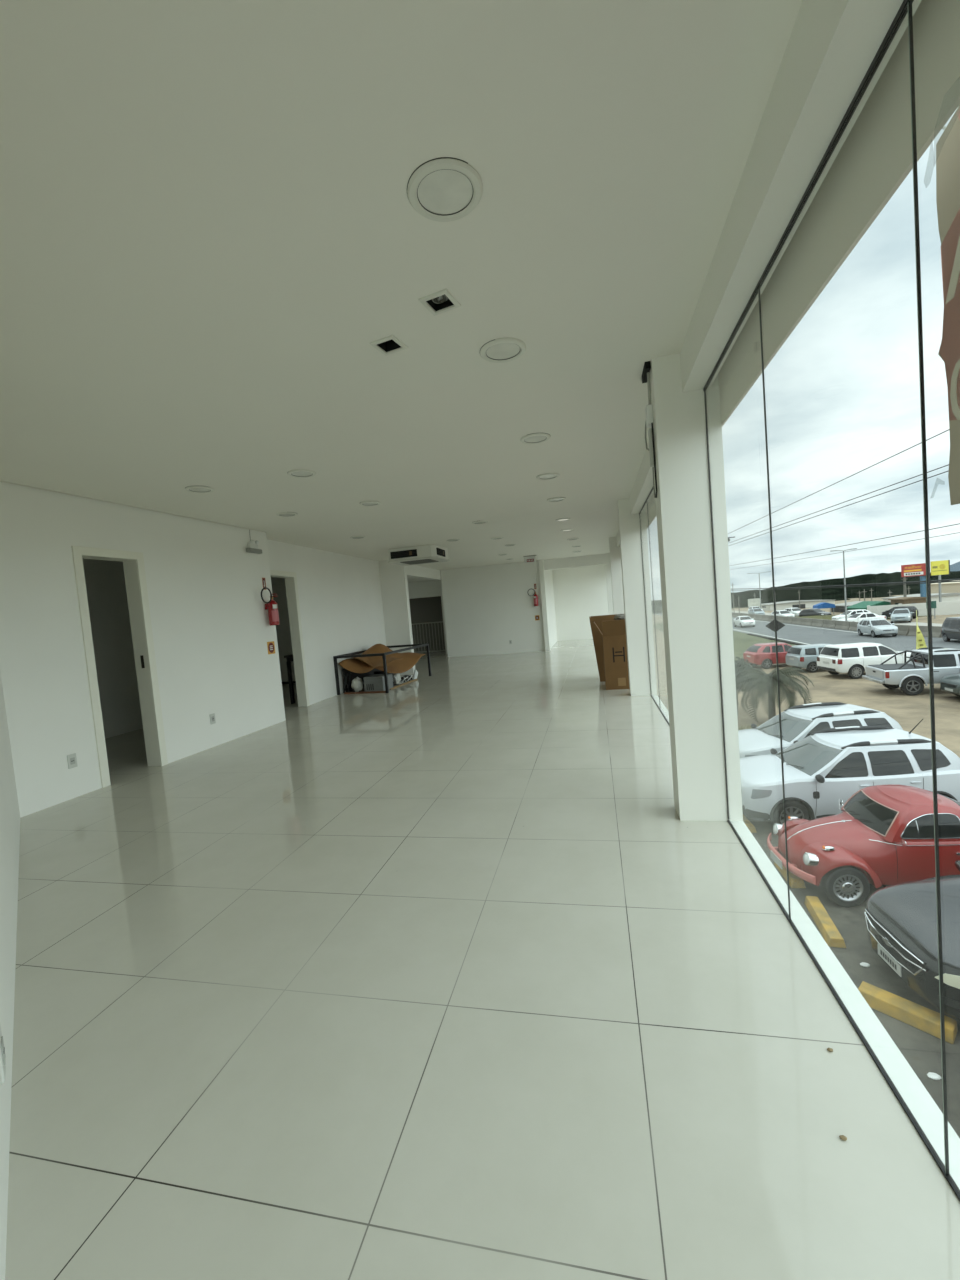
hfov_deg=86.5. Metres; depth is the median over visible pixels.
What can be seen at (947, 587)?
building
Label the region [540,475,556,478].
diffuser
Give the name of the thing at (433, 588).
wall
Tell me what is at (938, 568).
billboard
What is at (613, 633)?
cardboard box
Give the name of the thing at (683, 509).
trim column
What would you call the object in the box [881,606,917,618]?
car
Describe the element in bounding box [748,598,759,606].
billboard
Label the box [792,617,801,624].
barrier
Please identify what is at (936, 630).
barrier
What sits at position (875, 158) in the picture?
trim
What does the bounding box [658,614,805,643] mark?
lane
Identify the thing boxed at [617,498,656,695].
trim column
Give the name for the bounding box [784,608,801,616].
car
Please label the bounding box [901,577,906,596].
utility pole
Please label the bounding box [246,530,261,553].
emergency light
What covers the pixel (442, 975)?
floor
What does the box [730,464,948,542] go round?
overhead wire
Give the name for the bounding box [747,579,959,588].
overhead wire
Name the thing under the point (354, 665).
cardboard sheet
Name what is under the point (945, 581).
overhead wire
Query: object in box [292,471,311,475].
diffuser
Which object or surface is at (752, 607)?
car
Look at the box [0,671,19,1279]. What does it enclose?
wall
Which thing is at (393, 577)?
wall
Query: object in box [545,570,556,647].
wall
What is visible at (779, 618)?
barrier
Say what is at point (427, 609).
wall
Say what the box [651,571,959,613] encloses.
hill
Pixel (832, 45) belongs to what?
beam
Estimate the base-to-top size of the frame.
0.715 m
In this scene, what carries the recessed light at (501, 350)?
in the ceiling at (209, 225)
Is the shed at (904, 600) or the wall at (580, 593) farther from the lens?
the shed at (904, 600)
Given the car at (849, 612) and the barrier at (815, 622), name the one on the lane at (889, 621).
the car at (849, 612)
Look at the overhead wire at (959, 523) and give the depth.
20.74 m
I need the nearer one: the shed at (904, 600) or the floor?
the floor
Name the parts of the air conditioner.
panel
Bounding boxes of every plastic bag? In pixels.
[351,677,363,691]
[393,673,400,684]
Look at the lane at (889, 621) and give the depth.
53.44 m
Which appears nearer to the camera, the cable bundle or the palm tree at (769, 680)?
the cable bundle
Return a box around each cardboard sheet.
[339,656,402,672]
[354,644,424,672]
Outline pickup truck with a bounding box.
[862,647,959,694]
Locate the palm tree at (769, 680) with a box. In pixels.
[736,667,813,721]
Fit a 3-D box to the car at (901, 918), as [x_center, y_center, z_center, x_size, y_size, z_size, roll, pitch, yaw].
[7.091,3.308,5.807,4.559,1.479,2.034,-4,3,7]
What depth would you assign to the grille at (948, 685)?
19.72 m
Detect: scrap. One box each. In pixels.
[860,962,869,966]
[927,1072,940,1079]
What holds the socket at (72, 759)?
attached to the wall outlet at (71, 759)
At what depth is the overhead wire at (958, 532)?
20.93 m
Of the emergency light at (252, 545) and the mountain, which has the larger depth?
the mountain
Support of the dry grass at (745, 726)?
on the ground at (921, 1050)
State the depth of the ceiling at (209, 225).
1.81 m
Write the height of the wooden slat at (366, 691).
0.030 m
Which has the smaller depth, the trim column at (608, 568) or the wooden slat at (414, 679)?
the wooden slat at (414, 679)
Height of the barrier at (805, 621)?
0.850 m
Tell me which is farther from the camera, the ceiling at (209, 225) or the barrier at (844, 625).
the barrier at (844, 625)
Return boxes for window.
[639,483,668,724]
[703,0,959,1200]
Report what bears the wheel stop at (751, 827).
on the ground at (921, 1050)
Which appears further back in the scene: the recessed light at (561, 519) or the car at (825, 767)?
the car at (825, 767)
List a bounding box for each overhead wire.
[728,429,949,533]
[729,470,948,545]
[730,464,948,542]
[730,523,959,565]
[730,532,959,569]
[731,581,959,590]
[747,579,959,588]
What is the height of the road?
0.001 m
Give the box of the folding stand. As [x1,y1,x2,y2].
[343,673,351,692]
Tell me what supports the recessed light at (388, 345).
in the ceiling at (209, 225)
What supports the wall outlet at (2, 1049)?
attached to the wall at (9, 805)
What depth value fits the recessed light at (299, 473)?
4.44 m
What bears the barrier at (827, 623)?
on the ground at (921, 1050)
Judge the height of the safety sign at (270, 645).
0.170 m
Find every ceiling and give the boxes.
[0,0,802,572]
[407,573,440,582]
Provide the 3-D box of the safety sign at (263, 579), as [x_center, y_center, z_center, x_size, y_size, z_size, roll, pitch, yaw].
[-2.947,-0.768,6.971,0.003,0.165,0.068,-4,3,15]
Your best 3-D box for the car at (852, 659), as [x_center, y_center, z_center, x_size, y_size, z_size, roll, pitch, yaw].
[20.203,0.968,26.395,4.506,1.669,2.126,-5,3,3]
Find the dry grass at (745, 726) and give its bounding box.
[738,722,762,729]
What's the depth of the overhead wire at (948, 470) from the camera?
15.37 m
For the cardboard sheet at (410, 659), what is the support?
on the frame
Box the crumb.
[839,1135,846,1140]
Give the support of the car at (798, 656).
on the ground at (921, 1050)
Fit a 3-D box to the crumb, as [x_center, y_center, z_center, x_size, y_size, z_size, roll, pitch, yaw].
[0.862,1.182,1.212,0.015,0.007,0.012,-5,3,-12]
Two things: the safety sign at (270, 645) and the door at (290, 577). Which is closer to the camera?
the safety sign at (270, 645)
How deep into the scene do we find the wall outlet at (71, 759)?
4.39 m
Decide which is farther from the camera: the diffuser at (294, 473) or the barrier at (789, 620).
the barrier at (789, 620)
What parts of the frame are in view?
leg, rail, rail, leg, rail, rail, leg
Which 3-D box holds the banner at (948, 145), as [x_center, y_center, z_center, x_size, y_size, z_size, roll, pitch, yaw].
[0.957,-0.769,0.785,0.106,1.002,0.955,-4,3,13]
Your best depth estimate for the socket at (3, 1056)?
1.29 m
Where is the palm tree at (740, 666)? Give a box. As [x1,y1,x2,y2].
[734,657,755,715]
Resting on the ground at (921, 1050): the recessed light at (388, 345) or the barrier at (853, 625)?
the barrier at (853, 625)
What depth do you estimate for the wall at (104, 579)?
7.18 m
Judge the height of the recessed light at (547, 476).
0.013 m
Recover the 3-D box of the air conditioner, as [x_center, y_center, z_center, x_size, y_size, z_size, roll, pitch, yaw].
[-1.197,-1.685,10.249,1.020,0.251,1.164,-4,3,13]
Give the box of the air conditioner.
[388,545,449,565]
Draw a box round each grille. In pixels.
[400,559,438,564]
[864,909,927,981]
[941,682,956,688]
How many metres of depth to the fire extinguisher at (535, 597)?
14.73 m
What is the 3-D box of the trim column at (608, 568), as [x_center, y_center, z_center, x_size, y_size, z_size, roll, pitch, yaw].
[3.854,-1.152,14.680,0.339,2.641,0.220,-4,3,13]
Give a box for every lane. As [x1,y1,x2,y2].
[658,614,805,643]
[732,611,941,625]
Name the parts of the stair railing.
handrail, rail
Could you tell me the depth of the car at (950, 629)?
36.11 m
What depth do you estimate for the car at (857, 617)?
53.76 m
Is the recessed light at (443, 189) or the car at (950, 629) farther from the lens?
the car at (950, 629)
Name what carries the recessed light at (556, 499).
in the ceiling at (209, 225)
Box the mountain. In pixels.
[950,561,959,570]
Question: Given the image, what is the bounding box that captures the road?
[655,613,959,650]
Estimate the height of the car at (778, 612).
1.469 m
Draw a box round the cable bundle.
[400,675,412,682]
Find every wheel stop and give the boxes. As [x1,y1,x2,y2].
[743,815,756,832]
[774,857,805,887]
[804,896,845,947]
[858,981,957,1043]
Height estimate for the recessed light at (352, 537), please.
0.013 m
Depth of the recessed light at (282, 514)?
6.01 m
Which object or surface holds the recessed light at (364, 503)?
in the ceiling at (209, 225)
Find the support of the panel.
on the floor
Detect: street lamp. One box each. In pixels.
[747,571,770,609]
[830,548,856,620]
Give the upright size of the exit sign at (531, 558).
0.190 m
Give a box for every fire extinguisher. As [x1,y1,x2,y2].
[261,587,279,625]
[528,589,538,605]
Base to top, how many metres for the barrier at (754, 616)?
0.850 m
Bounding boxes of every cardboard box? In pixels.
[589,614,617,681]
[594,620,628,689]
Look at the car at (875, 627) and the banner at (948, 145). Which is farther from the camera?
the car at (875, 627)
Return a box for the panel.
[412,670,417,679]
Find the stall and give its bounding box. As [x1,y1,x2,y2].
[813,602,835,613]
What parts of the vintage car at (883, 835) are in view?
license plate, bonnet trim, windshield trim, waist trim, window trim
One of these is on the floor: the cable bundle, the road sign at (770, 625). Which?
the cable bundle
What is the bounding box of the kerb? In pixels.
[748,633,806,644]
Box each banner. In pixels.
[916,610,926,649]
[936,105,959,504]
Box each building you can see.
[759,600,834,610]
[881,593,959,601]
[931,580,959,592]
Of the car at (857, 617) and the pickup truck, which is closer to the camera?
the pickup truck
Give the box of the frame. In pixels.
[333,643,431,694]
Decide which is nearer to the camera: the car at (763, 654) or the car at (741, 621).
the car at (763, 654)
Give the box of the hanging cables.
[642,361,657,497]
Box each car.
[733,616,754,627]
[738,702,902,757]
[740,719,959,823]
[743,642,791,668]
[748,606,762,611]
[748,608,764,614]
[767,784,959,906]
[771,610,794,616]
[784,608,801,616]
[785,644,832,672]
[799,608,830,616]
[817,642,910,678]
[832,609,869,619]
[839,612,885,621]
[857,618,897,637]
[864,860,959,1020]
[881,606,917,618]
[889,608,912,622]
[940,673,959,695]
[941,617,959,641]
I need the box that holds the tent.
[847,601,890,610]
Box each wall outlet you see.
[0,1025,5,1083]
[67,753,76,768]
[210,713,215,723]
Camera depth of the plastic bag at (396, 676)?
9.81 m
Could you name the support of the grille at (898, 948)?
attached to the car at (901, 918)
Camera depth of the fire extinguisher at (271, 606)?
6.91 m
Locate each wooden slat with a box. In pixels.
[344,691,385,693]
[389,679,417,689]
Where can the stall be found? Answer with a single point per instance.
(821, 605)
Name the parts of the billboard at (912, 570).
white panel, panel, post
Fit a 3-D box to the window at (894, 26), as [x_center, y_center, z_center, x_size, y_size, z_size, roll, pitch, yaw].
[0.924,-0.032,1.040,0.013,2.432,3.750,-4,3,13]
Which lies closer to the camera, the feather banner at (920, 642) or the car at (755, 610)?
the feather banner at (920, 642)
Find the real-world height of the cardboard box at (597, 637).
1.070 m
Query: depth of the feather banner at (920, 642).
32.44 m
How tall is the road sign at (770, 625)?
3.136 m
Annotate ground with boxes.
[652,593,959,1137]
[653,623,795,664]
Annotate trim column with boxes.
[605,564,613,614]
[609,537,624,613]
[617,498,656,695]
[650,353,742,820]
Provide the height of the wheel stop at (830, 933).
0.130 m
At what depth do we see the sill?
1.53 m
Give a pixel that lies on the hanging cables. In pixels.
(649, 422)
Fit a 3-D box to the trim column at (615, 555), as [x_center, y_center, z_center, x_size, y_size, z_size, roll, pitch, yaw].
[3.021,-0.871,10.932,0.339,2.641,0.220,-4,3,13]
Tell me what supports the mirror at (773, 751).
on the car at (825, 767)
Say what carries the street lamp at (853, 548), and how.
on the lane at (889, 621)
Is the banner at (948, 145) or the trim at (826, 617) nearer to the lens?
the banner at (948, 145)
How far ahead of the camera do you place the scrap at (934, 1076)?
5.02 m
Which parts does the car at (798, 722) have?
roof rail, rail, roof rail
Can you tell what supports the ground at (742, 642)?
on the ground at (921, 1050)
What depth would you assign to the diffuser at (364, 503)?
5.81 m
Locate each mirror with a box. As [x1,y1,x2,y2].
[770,748,777,753]
[815,774,824,782]
[898,839,906,846]
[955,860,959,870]
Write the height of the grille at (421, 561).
0.008 m
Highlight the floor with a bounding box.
[5,639,959,1279]
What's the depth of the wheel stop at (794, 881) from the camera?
8.43 m
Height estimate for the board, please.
0.460 m
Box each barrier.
[751,614,756,619]
[756,614,762,619]
[762,615,768,620]
[769,615,776,621]
[777,616,785,622]
[783,616,792,623]
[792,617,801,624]
[801,618,812,625]
[811,619,824,626]
[822,620,837,628]
[834,620,851,629]
[848,622,858,630]
[890,624,909,635]
[908,625,941,637]
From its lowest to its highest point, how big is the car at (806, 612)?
1.469 m
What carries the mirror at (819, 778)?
on the car at (825, 767)
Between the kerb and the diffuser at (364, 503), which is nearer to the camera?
the diffuser at (364, 503)
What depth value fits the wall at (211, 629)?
5.46 m
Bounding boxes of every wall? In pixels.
[0,481,385,817]
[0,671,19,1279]
[83,558,142,738]
[271,577,295,681]
[379,560,414,674]
[408,580,447,653]
[409,596,444,650]
[440,553,609,656]
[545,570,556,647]
[552,564,608,640]
[867,601,959,615]
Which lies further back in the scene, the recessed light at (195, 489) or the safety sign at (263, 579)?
the safety sign at (263, 579)
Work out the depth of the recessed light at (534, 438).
4.02 m
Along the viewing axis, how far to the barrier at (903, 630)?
42.82 m
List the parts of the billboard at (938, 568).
panel, post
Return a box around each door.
[71,546,167,787]
[270,570,309,706]
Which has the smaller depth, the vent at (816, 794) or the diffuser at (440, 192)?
the diffuser at (440, 192)
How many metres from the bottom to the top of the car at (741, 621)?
1.449 m
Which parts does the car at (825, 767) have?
rail, roof rail, rail, roof rail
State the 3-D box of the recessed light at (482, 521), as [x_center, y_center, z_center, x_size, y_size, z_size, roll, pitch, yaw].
[-0.001,-1.756,7.623,0.239,0.013,0.239,-3,4,26]
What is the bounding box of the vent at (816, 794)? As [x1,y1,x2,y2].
[813,791,819,798]
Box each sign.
[262,578,265,589]
[267,641,274,653]
[523,555,536,562]
[766,620,784,631]
[926,601,935,618]
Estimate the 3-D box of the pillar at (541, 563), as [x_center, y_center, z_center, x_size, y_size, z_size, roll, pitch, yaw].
[1.881,-1.000,14.863,0.125,2.641,0.300,-4,3,13]
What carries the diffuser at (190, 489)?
attached to the recessed light at (195, 489)
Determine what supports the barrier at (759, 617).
on the ground at (921, 1050)
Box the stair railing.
[411,621,445,652]
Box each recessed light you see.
[185,486,213,492]
[276,512,297,516]
[287,469,315,477]
[350,536,364,538]
[359,501,380,505]
[369,335,407,355]
[407,157,482,221]
[418,288,460,315]
[472,520,487,523]
[480,338,525,362]
[520,433,550,443]
[536,473,559,479]
[547,497,565,501]
[555,518,570,521]
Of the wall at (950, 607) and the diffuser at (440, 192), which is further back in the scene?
the wall at (950, 607)
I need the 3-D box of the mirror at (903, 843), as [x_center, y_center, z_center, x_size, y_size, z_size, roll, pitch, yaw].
[6.245,3.002,7.550,0.041,0.120,0.158,-4,3,13]
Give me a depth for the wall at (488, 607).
15.15 m
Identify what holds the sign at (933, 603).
on the ground at (921, 1050)
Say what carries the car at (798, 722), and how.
on the ground at (921, 1050)
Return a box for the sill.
[652,695,959,1188]
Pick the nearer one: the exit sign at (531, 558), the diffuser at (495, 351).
the diffuser at (495, 351)
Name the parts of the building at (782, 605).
doorway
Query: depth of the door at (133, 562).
5.16 m
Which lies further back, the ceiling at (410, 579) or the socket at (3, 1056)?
the ceiling at (410, 579)
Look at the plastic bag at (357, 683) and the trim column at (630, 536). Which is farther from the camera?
the plastic bag at (357, 683)
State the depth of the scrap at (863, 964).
6.54 m
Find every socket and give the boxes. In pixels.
[1,1036,5,1065]
[70,757,74,764]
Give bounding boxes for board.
[343,668,380,691]
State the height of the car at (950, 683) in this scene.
1.449 m
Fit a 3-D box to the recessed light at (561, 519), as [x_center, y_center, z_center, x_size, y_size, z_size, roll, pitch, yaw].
[1.304,-1.885,8.011,0.239,0.013,0.239,-6,4,-23]
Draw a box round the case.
[363,673,392,691]
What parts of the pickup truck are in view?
roof rail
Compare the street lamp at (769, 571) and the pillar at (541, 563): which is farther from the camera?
the street lamp at (769, 571)
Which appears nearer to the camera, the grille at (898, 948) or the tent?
the grille at (898, 948)
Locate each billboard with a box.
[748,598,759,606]
[901,563,926,598]
[930,560,949,601]
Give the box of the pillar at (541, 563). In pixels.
[539,560,549,650]
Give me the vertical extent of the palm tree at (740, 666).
2.477 m
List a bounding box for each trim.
[645,0,959,528]
[761,621,865,633]
[796,615,935,619]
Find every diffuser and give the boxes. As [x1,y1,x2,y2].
[189,488,209,491]
[279,513,294,515]
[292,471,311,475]
[363,502,377,504]
[418,170,472,214]
[486,343,519,359]
[524,435,545,442]
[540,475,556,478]
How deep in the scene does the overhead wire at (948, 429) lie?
15.02 m
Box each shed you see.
[831,601,890,611]
[888,597,926,604]
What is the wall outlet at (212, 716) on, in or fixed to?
attached to the wall at (211, 629)
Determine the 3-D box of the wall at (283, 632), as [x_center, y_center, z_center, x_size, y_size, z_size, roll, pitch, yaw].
[-4.199,-0.328,11.823,3.640,2.641,0.150,-4,3,13]
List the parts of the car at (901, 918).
license plate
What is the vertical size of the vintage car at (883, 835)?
1.504 m
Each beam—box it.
[406,565,440,579]
[616,0,921,546]
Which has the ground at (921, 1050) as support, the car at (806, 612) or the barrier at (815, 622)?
the barrier at (815, 622)
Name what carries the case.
on the floor
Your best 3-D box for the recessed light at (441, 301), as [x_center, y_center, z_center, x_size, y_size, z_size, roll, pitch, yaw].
[-0.173,-1.477,2.171,0.136,0.092,0.136,-3,4,24]
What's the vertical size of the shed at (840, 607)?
1.500 m
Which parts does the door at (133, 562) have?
strike plate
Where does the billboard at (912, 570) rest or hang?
on the ground at (921, 1050)
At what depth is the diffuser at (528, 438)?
4.04 m
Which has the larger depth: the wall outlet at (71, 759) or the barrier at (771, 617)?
the barrier at (771, 617)
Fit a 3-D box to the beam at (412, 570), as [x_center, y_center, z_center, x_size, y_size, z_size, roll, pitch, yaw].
[-1.686,-1.824,13.632,0.170,0.279,3.760,-4,3,13]
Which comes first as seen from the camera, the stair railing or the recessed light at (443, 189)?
the recessed light at (443, 189)
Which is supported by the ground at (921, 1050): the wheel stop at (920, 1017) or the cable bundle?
the wheel stop at (920, 1017)
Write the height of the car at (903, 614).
1.449 m
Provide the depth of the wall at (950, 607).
60.88 m

